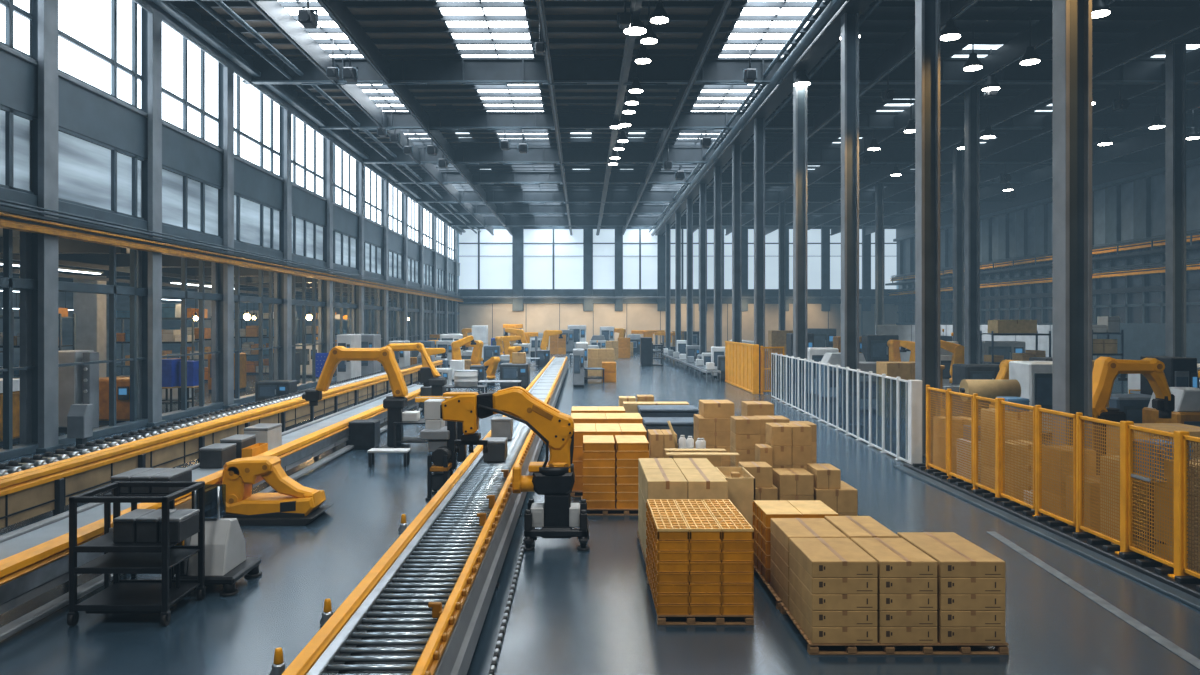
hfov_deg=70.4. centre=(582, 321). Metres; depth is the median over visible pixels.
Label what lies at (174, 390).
tall cabinet
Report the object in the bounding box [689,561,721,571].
crate
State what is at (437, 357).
hood
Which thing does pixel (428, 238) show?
window
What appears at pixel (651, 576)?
crate
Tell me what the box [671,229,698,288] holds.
window
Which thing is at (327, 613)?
beacon
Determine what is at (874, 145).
ceiling lamp
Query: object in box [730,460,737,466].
carton
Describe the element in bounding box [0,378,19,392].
box
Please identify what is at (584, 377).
shelf
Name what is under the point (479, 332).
cabinet
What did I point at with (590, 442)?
crate
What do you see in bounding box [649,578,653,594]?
crate
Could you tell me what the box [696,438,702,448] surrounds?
canister
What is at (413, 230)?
window
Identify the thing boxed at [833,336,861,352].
tall cabinet
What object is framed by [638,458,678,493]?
carton
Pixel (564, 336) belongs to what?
crate
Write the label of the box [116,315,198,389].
storage rack
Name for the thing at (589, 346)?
hood
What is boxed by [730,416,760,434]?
carton
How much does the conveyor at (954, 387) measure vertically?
1.530 m
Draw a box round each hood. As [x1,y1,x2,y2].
[435,356,446,359]
[462,351,471,354]
[499,355,509,359]
[588,345,599,348]
[591,335,604,339]
[627,334,640,338]
[821,353,865,365]
[840,362,875,375]
[940,341,957,354]
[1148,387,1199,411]
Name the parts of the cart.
leg, leg, plate, leg, leg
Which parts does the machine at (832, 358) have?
door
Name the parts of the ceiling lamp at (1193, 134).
rod, lamp shade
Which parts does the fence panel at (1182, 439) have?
post, frame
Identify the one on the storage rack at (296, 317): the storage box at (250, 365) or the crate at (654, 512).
the storage box at (250, 365)
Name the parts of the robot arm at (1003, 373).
arm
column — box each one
[73,276,105,377]
[198,289,210,366]
[665,224,670,349]
[675,212,680,351]
[687,199,692,344]
[699,184,706,353]
[714,166,721,346]
[732,144,741,342]
[754,118,767,390]
[779,203,784,329]
[789,71,810,406]
[835,13,863,426]
[875,184,883,324]
[915,0,939,457]
[953,146,963,345]
[964,87,979,363]
[1052,0,1091,449]
[1165,43,1185,356]
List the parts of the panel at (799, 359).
frame, post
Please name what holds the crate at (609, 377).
on the floor
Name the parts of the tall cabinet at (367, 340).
door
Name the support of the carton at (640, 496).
on the carton at (640, 522)
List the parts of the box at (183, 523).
lid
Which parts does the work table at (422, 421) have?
leg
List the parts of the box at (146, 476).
lid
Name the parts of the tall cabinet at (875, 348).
door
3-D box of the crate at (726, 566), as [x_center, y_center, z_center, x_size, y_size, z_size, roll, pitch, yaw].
[2.041,3.240,11.533,0.431,0.135,0.619,0,0,0]
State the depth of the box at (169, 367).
38.55 m
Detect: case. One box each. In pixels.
[199,443,236,467]
[220,434,255,458]
[244,423,281,450]
[483,437,507,461]
[491,417,512,439]
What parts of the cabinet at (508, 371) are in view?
door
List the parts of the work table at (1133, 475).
leg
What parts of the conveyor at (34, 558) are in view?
leg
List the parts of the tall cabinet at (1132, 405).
door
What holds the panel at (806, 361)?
on the floor
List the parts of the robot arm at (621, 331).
arm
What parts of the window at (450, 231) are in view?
pane, pane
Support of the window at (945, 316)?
in the wall at (1128, 200)
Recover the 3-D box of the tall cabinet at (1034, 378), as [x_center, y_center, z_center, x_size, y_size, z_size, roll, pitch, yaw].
[16.129,2.700,29.960,1.500,2.600,1.580,0,0,0]
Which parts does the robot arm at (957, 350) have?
arm, arm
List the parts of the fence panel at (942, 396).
post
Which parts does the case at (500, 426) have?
lid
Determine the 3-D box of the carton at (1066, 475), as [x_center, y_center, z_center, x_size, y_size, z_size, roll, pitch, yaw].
[9.700,3.126,15.999,0.785,0.347,0.801,0,0,0]
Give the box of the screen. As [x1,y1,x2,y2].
[725,341,758,393]
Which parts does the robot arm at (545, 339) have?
arm, arm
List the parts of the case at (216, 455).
lid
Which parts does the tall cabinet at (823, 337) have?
door, control panel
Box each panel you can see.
[759,346,784,393]
[771,353,777,399]
[776,354,782,401]
[781,355,787,404]
[786,356,793,407]
[792,357,799,410]
[798,358,806,413]
[805,360,814,417]
[812,361,821,420]
[820,363,830,425]
[828,364,838,429]
[837,366,848,434]
[847,368,861,440]
[858,371,872,445]
[870,373,885,452]
[884,376,900,459]
[898,379,921,463]
[925,385,946,472]
[947,389,972,483]
[971,393,994,492]
[995,398,1034,509]
[1032,405,1075,526]
[1076,412,1119,545]
[1115,421,1173,567]
[1168,431,1199,578]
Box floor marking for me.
[987,532,1199,668]
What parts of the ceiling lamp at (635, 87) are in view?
rod, lamp shade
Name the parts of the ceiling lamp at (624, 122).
lamp shade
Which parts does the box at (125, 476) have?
lid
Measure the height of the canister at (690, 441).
0.320 m
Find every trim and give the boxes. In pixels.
[0,199,462,301]
[145,0,1199,0]
[194,0,476,233]
[214,1,480,231]
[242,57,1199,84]
[247,0,493,235]
[317,0,512,234]
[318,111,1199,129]
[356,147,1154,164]
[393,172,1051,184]
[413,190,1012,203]
[435,204,952,214]
[450,216,914,226]
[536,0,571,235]
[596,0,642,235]
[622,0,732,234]
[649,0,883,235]
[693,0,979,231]
[725,0,1116,234]
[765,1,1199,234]
[807,47,1199,229]
[830,88,1199,235]
[864,115,1199,234]
[885,234,1199,285]
[888,258,1199,295]
[890,229,1199,280]
[894,463,1199,609]
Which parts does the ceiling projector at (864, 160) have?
rod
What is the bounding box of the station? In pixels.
[420,399,466,499]
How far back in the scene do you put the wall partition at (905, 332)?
71.00 m
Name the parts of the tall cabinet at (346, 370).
door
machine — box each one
[173,481,261,596]
[503,324,522,345]
[515,332,537,359]
[631,330,664,348]
[655,332,681,351]
[730,340,753,343]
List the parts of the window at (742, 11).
pane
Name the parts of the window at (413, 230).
pane, pane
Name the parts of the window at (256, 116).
pane, pane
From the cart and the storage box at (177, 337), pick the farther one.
the storage box at (177, 337)
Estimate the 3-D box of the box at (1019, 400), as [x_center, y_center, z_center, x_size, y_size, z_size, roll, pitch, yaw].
[9.950,1.902,19.695,0.484,0.296,0.610,0,0,0]
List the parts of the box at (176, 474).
lid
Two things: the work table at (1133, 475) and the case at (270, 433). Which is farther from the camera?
the case at (270, 433)
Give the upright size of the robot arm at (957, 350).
3.067 m
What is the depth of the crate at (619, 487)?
17.61 m
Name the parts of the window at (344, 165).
pane, pane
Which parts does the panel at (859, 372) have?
post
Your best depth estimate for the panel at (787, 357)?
40.37 m
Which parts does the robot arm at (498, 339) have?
arm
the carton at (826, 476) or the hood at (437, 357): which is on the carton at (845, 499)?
the carton at (826, 476)
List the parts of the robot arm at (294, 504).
arm, floor plate, service panel, arm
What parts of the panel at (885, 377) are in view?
frame, post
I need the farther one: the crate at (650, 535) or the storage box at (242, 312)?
the storage box at (242, 312)
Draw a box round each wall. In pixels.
[0,0,465,460]
[0,212,439,365]
[458,226,897,350]
[893,133,1199,363]
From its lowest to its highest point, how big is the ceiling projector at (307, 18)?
1.900 m
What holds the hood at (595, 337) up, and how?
attached to the cabinet at (601, 340)
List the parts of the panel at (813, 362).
frame, post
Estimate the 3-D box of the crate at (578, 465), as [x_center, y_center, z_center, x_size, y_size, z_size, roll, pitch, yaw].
[0.006,3.361,20.300,0.587,0.338,1.592,0,0,0]
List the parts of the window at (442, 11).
pane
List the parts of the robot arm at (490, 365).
arm, arm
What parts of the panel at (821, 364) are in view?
frame, post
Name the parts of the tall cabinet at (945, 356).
door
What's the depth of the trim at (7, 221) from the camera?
33.16 m
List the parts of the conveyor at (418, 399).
rail, rail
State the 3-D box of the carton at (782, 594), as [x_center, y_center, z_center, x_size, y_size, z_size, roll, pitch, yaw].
[3.150,3.771,11.950,0.792,0.198,1.093,0,0,0]
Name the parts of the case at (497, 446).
lid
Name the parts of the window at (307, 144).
pane, pane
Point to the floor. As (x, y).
(573, 611)
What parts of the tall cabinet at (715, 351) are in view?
door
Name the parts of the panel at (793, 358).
frame, post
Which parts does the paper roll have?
cradle leg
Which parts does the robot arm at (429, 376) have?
bridge arm, arm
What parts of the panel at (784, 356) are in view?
frame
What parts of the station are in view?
leg, drawer, motor, leg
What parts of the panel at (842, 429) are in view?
post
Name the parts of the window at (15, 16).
pane, pane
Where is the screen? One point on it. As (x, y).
(741, 359)
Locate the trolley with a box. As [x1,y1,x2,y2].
[67,481,205,625]
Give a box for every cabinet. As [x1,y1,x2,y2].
[0,391,19,444]
[58,350,93,432]
[82,352,98,428]
[99,377,129,423]
[162,388,191,400]
[208,353,245,391]
[255,380,296,401]
[273,352,299,382]
[296,337,317,377]
[337,334,360,381]
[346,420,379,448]
[361,334,380,375]
[388,341,409,367]
[412,341,434,356]
[417,352,434,363]
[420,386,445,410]
[430,335,439,356]
[435,356,447,367]
[436,341,453,365]
[436,368,451,391]
[440,334,462,354]
[450,360,464,380]
[461,351,471,359]
[470,358,485,380]
[472,325,487,361]
[484,346,499,361]
[491,338,503,352]
[497,355,509,370]
[500,363,529,388]
[513,343,530,362]
[530,333,542,350]
[536,344,549,366]
[562,330,573,352]
[568,325,585,347]
[573,348,583,387]
[576,342,587,381]
[588,341,599,348]
[590,335,605,348]
[600,327,613,340]
[627,334,640,352]
[640,337,651,365]
[673,352,678,356]
[676,340,686,362]
[680,354,685,359]
[684,331,698,344]
[686,345,698,366]
[702,353,710,373]
[711,347,724,377]
[717,355,724,380]
[786,333,813,378]
[807,328,835,347]
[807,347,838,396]
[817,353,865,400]
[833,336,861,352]
[839,362,875,412]
[862,335,898,361]
[940,329,951,340]
[940,333,957,389]
[952,364,999,407]
[982,341,1024,363]
[1009,361,1051,437]
[1029,357,1051,360]
[1109,394,1151,422]
[1128,364,1199,393]
[1140,356,1196,394]
[1142,370,1199,426]
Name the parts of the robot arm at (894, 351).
arm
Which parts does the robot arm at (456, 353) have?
arm, arm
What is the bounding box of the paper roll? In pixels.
[959,379,1020,416]
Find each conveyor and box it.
[0,360,442,528]
[0,384,423,641]
[281,356,568,674]
[415,396,453,410]
[653,349,720,382]
[943,385,959,390]
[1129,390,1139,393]
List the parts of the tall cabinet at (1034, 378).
door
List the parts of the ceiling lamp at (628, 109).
lamp shade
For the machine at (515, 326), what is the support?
on the floor
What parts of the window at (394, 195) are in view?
pane, pane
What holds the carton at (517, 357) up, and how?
on the cabinet at (508, 371)
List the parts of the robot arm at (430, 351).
arm, arm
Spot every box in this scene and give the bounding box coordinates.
[0,332,2,345]
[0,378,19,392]
[14,336,16,345]
[17,333,19,345]
[58,308,67,316]
[67,404,92,445]
[110,468,153,493]
[113,509,155,542]
[116,311,129,317]
[116,333,125,341]
[125,330,129,341]
[125,355,129,365]
[131,468,172,493]
[136,509,177,542]
[151,468,191,493]
[159,509,199,542]
[162,303,180,317]
[162,330,180,341]
[162,350,171,358]
[162,359,180,386]
[175,335,194,341]
[178,360,198,385]
[180,327,198,334]
[180,347,194,358]
[187,308,196,317]
[190,351,198,358]
[192,309,206,317]
[194,328,210,338]
[204,347,210,358]
[204,367,207,379]
[234,310,248,318]
[234,329,245,336]
[242,343,253,354]
[246,326,258,336]
[246,361,258,371]
[251,344,263,354]
[256,366,265,371]
[257,313,268,318]
[263,349,268,354]
[263,359,268,365]
[267,327,273,336]
[306,326,311,333]
[402,411,419,420]
[687,356,693,362]
[696,359,703,365]
[706,362,713,369]
[715,467,754,527]
[957,439,972,484]
[965,425,970,439]
[984,355,1003,361]
[996,397,1029,411]
[1012,353,1033,360]
[1023,490,1034,510]
[1026,350,1045,356]
[1092,325,1106,331]
[1093,339,1102,352]
[1097,316,1119,331]
[1103,339,1117,352]
[1133,439,1192,477]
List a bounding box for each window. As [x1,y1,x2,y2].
[0,0,32,448]
[58,0,143,425]
[162,22,220,409]
[234,73,280,397]
[285,1,464,189]
[292,115,324,383]
[333,144,356,376]
[364,166,381,333]
[388,183,402,341]
[408,198,418,356]
[424,209,432,340]
[433,1,559,189]
[436,105,474,142]
[437,218,443,334]
[448,226,453,332]
[459,229,511,288]
[524,229,582,288]
[568,105,592,142]
[593,229,614,288]
[623,229,656,288]
[626,105,654,142]
[650,1,827,189]
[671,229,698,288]
[707,229,731,288]
[748,229,778,288]
[789,229,820,288]
[830,229,861,288]
[833,8,1051,142]
[871,229,896,288]
[897,279,914,322]
[940,274,950,322]
[949,270,983,322]
[980,34,1199,142]
[981,265,1022,322]
[1020,261,1051,322]
[1092,251,1129,322]
[1127,241,1199,322]
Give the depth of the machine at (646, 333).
112.52 m
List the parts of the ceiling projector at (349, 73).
rod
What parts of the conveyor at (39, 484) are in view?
leg, leg, leg, leg, leg, leg, leg, leg, leg, leg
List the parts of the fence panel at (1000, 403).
post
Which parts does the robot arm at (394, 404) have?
arm, bridge arm, arm, plate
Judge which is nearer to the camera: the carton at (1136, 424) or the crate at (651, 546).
the crate at (651, 546)
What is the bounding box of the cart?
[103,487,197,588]
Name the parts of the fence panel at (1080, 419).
post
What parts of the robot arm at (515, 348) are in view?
arm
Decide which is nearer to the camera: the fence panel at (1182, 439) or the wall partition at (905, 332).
the fence panel at (1182, 439)
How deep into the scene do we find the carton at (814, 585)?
10.22 m
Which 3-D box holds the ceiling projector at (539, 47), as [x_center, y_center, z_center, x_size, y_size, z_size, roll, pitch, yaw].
[-1.820,-12.280,35.892,0.540,1.840,0.727,0,0,0]
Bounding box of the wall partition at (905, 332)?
[875,325,1096,361]
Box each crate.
[550,335,557,340]
[550,341,557,347]
[550,348,557,353]
[558,335,565,340]
[558,341,565,347]
[558,348,565,353]
[571,406,597,412]
[571,413,605,422]
[572,461,582,475]
[572,476,582,490]
[573,446,582,460]
[574,423,595,445]
[583,435,614,450]
[583,451,614,458]
[583,459,614,466]
[583,467,614,475]
[583,476,614,483]
[583,484,614,491]
[583,492,614,500]
[586,501,614,508]
[595,423,620,436]
[598,406,624,412]
[602,362,615,371]
[602,372,615,382]
[605,413,642,423]
[614,435,648,450]
[615,445,648,458]
[615,453,637,466]
[615,461,637,475]
[615,469,637,483]
[615,477,637,491]
[615,485,637,500]
[615,493,637,508]
[618,338,629,347]
[618,348,629,357]
[619,423,646,437]
[646,499,677,513]
[649,508,682,524]
[649,521,653,534]
[649,530,653,548]
[649,540,653,558]
[649,550,653,564]
[649,559,653,574]
[649,569,653,584]
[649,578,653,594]
[653,518,688,539]
[653,531,688,550]
[653,541,688,561]
[653,552,688,571]
[653,562,688,582]
[653,572,688,593]
[653,582,688,603]
[653,592,688,614]
[675,499,706,507]
[679,508,713,517]
[684,518,721,539]
[689,539,721,550]
[689,550,721,561]
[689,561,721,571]
[689,571,721,582]
[689,582,721,593]
[689,593,721,603]
[689,603,721,614]
[702,499,735,507]
[708,508,743,517]
[715,518,753,539]
[721,539,753,550]
[721,550,753,561]
[721,560,753,571]
[721,571,753,582]
[721,582,753,593]
[721,592,753,603]
[721,603,753,614]
[753,500,801,527]
[753,513,770,540]
[753,526,770,554]
[753,540,770,568]
[754,553,770,581]
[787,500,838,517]
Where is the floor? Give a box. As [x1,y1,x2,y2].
[0,351,1199,674]
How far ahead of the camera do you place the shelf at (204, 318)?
56.49 m
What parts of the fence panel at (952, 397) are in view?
post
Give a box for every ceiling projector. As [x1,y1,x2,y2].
[298,1,317,28]
[326,38,339,79]
[342,40,357,81]
[377,106,386,136]
[390,129,399,142]
[403,129,412,154]
[426,139,437,155]
[438,152,447,167]
[499,130,510,150]
[518,129,527,152]
[534,25,545,54]
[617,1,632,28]
[663,143,672,169]
[675,165,684,179]
[700,130,711,147]
[743,44,756,82]
[859,133,870,165]
[882,74,894,100]
[983,51,997,97]
[999,164,1011,182]
[1005,191,1015,199]
[1112,84,1129,111]
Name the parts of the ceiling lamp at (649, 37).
rod, lamp shade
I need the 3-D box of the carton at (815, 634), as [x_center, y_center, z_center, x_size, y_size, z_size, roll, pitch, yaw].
[3.150,3.771,10.789,0.792,0.198,1.133,0,0,0]
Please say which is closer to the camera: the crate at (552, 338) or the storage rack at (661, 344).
the storage rack at (661, 344)
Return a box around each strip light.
[0,254,102,273]
[1,289,72,309]
[129,296,180,300]
[169,281,234,288]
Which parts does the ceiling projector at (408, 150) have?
rod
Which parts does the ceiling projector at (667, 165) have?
rod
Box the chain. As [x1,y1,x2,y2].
[489,536,524,674]
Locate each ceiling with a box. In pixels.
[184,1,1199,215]
[193,8,1199,142]
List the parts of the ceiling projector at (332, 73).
rod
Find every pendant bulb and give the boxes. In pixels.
[244,310,249,319]
[306,312,311,320]
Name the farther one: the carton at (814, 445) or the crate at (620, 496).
the carton at (814, 445)
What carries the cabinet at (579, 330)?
on the floor
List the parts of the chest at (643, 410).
lid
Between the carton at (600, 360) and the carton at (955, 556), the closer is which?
the carton at (955, 556)
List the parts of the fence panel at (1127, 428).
post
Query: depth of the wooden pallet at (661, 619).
11.21 m
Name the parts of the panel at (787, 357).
frame, post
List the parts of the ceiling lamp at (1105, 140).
lamp shade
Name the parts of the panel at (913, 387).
frame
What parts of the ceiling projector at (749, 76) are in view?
rod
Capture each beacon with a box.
[269,648,285,674]
[320,598,332,625]
[398,514,406,532]
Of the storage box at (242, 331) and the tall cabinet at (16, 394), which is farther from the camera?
the storage box at (242, 331)
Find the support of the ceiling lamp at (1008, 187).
hanging from the ceiling at (239, 11)
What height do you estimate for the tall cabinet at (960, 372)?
2.000 m
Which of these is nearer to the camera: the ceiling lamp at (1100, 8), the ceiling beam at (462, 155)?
the ceiling lamp at (1100, 8)
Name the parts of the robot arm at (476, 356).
arm, arm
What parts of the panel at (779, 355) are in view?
frame, post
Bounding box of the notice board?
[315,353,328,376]
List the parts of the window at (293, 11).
pane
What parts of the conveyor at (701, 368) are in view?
rail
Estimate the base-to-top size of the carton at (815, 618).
0.198 m
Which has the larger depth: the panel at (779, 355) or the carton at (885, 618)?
the panel at (779, 355)
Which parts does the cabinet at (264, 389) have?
door, control panel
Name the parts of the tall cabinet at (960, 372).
door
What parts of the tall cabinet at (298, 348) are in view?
door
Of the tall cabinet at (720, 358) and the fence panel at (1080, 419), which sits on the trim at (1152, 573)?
the fence panel at (1080, 419)
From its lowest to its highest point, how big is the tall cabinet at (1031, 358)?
2.900 m
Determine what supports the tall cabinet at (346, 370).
on the floor
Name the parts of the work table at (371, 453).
leg, leg, leg, leg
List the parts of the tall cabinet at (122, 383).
control panel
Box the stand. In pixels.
[667,421,677,448]
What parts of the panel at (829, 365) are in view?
post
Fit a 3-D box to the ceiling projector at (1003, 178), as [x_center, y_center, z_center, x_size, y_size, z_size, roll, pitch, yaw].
[32.822,-12.037,65.987,0.780,2.325,1.028,0,0,0]
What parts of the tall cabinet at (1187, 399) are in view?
door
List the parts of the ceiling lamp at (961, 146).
lamp shade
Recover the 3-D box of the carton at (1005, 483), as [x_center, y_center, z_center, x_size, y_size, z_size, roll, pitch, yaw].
[9.650,3.776,18.750,0.685,0.447,0.801,0,0,0]
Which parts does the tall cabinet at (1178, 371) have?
door, control panel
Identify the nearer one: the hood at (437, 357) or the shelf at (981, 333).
the shelf at (981, 333)
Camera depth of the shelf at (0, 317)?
40.10 m
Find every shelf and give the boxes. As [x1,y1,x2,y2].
[0,317,72,318]
[0,345,72,347]
[116,318,198,318]
[116,341,198,342]
[162,318,210,319]
[162,400,177,402]
[234,336,273,337]
[246,372,268,373]
[584,377,602,378]
[981,333,1050,334]
[1092,332,1122,333]
[1092,353,1122,355]
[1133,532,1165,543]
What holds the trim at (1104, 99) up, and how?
attached to the wall at (538, 310)
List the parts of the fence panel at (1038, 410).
post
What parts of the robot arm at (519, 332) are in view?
arm, arm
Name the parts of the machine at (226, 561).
control panel, plate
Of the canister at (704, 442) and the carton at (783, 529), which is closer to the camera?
the carton at (783, 529)
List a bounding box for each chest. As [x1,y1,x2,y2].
[637,405,698,416]
[642,417,693,447]
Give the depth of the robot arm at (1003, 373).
31.88 m
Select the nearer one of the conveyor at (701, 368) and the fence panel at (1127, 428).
the fence panel at (1127, 428)
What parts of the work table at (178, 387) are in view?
leg, leg, leg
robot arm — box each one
[222,456,333,525]
[302,346,410,447]
[386,343,446,395]
[421,348,446,384]
[440,386,589,551]
[451,335,475,359]
[461,328,471,350]
[461,340,483,365]
[484,357,499,386]
[495,336,503,355]
[502,336,521,354]
[504,328,527,342]
[508,346,521,362]
[540,330,562,349]
[614,328,625,337]
[887,340,909,361]
[899,341,914,361]
[940,340,963,384]
[992,359,1019,406]
[1092,356,1174,474]
[1118,374,1127,380]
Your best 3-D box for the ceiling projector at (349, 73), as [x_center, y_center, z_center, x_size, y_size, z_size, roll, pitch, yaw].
[-10.898,-12.250,39.642,0.720,1.900,0.953,0,0,0]
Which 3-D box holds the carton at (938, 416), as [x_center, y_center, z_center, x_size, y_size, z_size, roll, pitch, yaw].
[9.750,2.751,22.200,0.885,0.497,0.801,0,0,0]
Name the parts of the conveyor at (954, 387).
rail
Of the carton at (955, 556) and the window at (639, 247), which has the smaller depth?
the carton at (955, 556)
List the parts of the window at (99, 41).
pane, pane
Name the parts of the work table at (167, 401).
leg, leg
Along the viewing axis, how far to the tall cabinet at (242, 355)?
49.03 m
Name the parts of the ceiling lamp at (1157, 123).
rod, lamp shade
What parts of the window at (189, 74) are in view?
pane, pane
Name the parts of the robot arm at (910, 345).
arm, arm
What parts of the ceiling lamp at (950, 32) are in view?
lamp shade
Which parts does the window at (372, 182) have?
pane, pane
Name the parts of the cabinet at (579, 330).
door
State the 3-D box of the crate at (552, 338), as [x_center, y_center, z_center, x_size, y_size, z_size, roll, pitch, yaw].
[-3.625,2.002,106.245,0.984,0.796,1.210,0,0,0]
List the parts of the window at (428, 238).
pane, pane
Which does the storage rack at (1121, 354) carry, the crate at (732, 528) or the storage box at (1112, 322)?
the storage box at (1112, 322)
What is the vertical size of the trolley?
1.700 m
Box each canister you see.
[679,435,685,448]
[686,436,693,448]
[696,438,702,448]
[701,438,705,448]
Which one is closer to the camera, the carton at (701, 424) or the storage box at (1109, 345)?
the carton at (701, 424)
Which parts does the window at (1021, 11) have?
pane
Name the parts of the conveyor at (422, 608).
rail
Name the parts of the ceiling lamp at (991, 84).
lamp shade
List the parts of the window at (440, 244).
pane, pane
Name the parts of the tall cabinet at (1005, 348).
door, control panel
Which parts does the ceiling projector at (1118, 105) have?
rod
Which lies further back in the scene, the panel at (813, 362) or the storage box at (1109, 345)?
the storage box at (1109, 345)
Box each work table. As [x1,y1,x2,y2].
[162,386,180,409]
[177,385,198,408]
[367,448,410,466]
[393,419,427,447]
[446,385,487,392]
[478,380,521,393]
[526,358,539,369]
[584,368,604,382]
[1131,473,1166,559]
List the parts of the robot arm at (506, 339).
arm, arm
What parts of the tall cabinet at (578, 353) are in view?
door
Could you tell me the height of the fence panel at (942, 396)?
2.230 m
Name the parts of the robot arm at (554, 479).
motor, corner post, corner post, service plate, frame, arm, corner post, corner post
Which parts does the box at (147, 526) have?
lid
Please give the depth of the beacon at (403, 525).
16.15 m
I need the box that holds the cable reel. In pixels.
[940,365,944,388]
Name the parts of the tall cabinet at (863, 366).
door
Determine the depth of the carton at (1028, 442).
18.35 m
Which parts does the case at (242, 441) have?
lid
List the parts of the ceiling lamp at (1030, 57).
rod, lamp shade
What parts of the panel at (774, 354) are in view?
frame, post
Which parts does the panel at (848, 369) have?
frame, post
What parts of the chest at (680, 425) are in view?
lid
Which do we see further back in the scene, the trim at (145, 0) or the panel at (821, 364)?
the panel at (821, 364)
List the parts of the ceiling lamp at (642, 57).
lamp shade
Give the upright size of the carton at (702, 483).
0.450 m
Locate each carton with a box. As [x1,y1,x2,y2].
[512,352,525,363]
[588,349,597,357]
[588,358,597,366]
[588,367,597,375]
[598,349,613,357]
[598,358,613,366]
[606,341,611,347]
[612,341,617,347]
[619,396,635,405]
[623,402,688,412]
[636,395,653,401]
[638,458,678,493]
[638,483,642,519]
[638,507,642,545]
[643,469,687,502]
[643,497,646,529]
[643,524,646,557]
[648,429,663,456]
[661,429,676,456]
[664,449,738,466]
[673,458,715,468]
[680,469,727,498]
[694,414,730,431]
[694,428,729,445]
[694,441,729,459]
[699,400,733,417]
[722,460,729,466]
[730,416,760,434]
[730,431,760,449]
[730,445,754,464]
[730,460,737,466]
[738,462,772,486]
[741,401,773,415]
[755,415,789,434]
[755,444,772,466]
[755,485,777,499]
[761,435,765,443]
[765,423,791,445]
[765,442,791,465]
[768,330,783,343]
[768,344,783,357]
[770,518,846,550]
[770,532,789,565]
[770,546,789,580]
[770,559,789,594]
[770,573,789,609]
[773,466,791,467]
[773,468,813,494]
[778,494,813,499]
[781,330,792,343]
[785,423,811,445]
[789,538,877,577]
[789,553,877,593]
[789,568,877,610]
[789,583,877,626]
[789,598,877,642]
[790,421,816,441]
[792,446,811,465]
[792,465,806,469]
[807,463,840,488]
[812,442,816,459]
[813,481,857,512]
[824,516,898,539]
[838,513,857,515]
[851,538,936,577]
[876,361,910,380]
[877,576,936,593]
[877,592,936,610]
[877,609,936,626]
[877,625,936,642]
[878,380,905,399]
[878,398,905,417]
[897,532,1005,577]
[907,361,914,379]
[937,416,970,438]
[937,575,1005,593]
[937,591,1005,610]
[937,608,1005,626]
[937,624,1005,642]
[981,408,1031,439]
[981,437,1031,466]
[981,463,993,492]
[988,320,1036,332]
[1005,440,1031,465]
[1005,463,1031,485]
[1005,483,1031,505]
[1042,445,1095,465]
[1042,460,1095,480]
[1042,475,1064,496]
[1042,490,1064,511]
[1042,505,1064,520]
[1066,475,1099,501]
[1066,493,1099,520]
[1066,511,1099,537]
[1101,456,1145,485]
[1101,478,1145,508]
[1101,500,1145,531]
[1101,522,1145,550]
[1107,423,1182,449]
[1107,447,1118,455]
[1144,423,1199,456]
[1155,457,1199,495]
[1155,485,1199,524]
[1155,513,1199,554]
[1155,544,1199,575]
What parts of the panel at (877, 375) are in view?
post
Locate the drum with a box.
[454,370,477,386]
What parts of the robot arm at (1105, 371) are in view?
arm, bridge arm, arm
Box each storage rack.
[0,312,13,377]
[0,314,74,376]
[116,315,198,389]
[162,318,210,380]
[234,317,296,373]
[241,317,299,360]
[306,318,351,343]
[652,343,662,365]
[980,331,1050,363]
[1092,330,1123,393]
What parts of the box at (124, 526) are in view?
lid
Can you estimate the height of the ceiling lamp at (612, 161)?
1.720 m
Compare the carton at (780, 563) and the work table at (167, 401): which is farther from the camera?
the work table at (167, 401)
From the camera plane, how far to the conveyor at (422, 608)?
10.24 m
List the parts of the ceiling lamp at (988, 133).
rod, lamp shade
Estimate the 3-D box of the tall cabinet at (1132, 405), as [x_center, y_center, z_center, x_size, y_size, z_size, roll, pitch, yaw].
[16.732,3.125,25.960,1.700,1.750,1.580,0,0,0]
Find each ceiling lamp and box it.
[608,159,617,164]
[610,117,621,128]
[610,150,619,158]
[613,141,624,149]
[617,130,628,141]
[619,97,630,126]
[622,85,635,113]
[623,17,646,34]
[625,92,638,104]
[629,57,642,92]
[635,22,650,63]
[640,1,657,43]
[650,1,668,23]
[793,70,810,85]
[867,139,880,149]
[890,166,901,175]
[904,98,914,132]
[940,1,960,40]
[957,129,963,149]
[963,24,982,70]
[981,105,994,138]
[982,48,999,91]
[1003,182,1012,190]
[1019,16,1040,64]
[1092,0,1110,17]
[1098,129,1112,145]
[1149,93,1164,128]
[1186,110,1199,139]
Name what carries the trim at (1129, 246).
attached to the wall at (1128, 200)
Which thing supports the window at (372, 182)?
in the wall at (35, 87)
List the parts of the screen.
rail, rail, corner post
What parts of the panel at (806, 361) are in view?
frame, post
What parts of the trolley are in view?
post, post, frame, shelf, shelf, shelf, post, post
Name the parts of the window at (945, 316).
pane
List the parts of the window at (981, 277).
pane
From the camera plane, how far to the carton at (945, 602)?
10.22 m
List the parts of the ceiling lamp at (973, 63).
rod, lamp shade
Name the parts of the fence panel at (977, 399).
post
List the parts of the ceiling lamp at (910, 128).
lamp shade, rod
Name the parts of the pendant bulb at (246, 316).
bulb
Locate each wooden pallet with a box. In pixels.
[571,491,582,496]
[581,496,637,515]
[637,530,646,574]
[647,576,753,624]
[754,565,781,609]
[780,602,1008,654]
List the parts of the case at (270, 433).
lid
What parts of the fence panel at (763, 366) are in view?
post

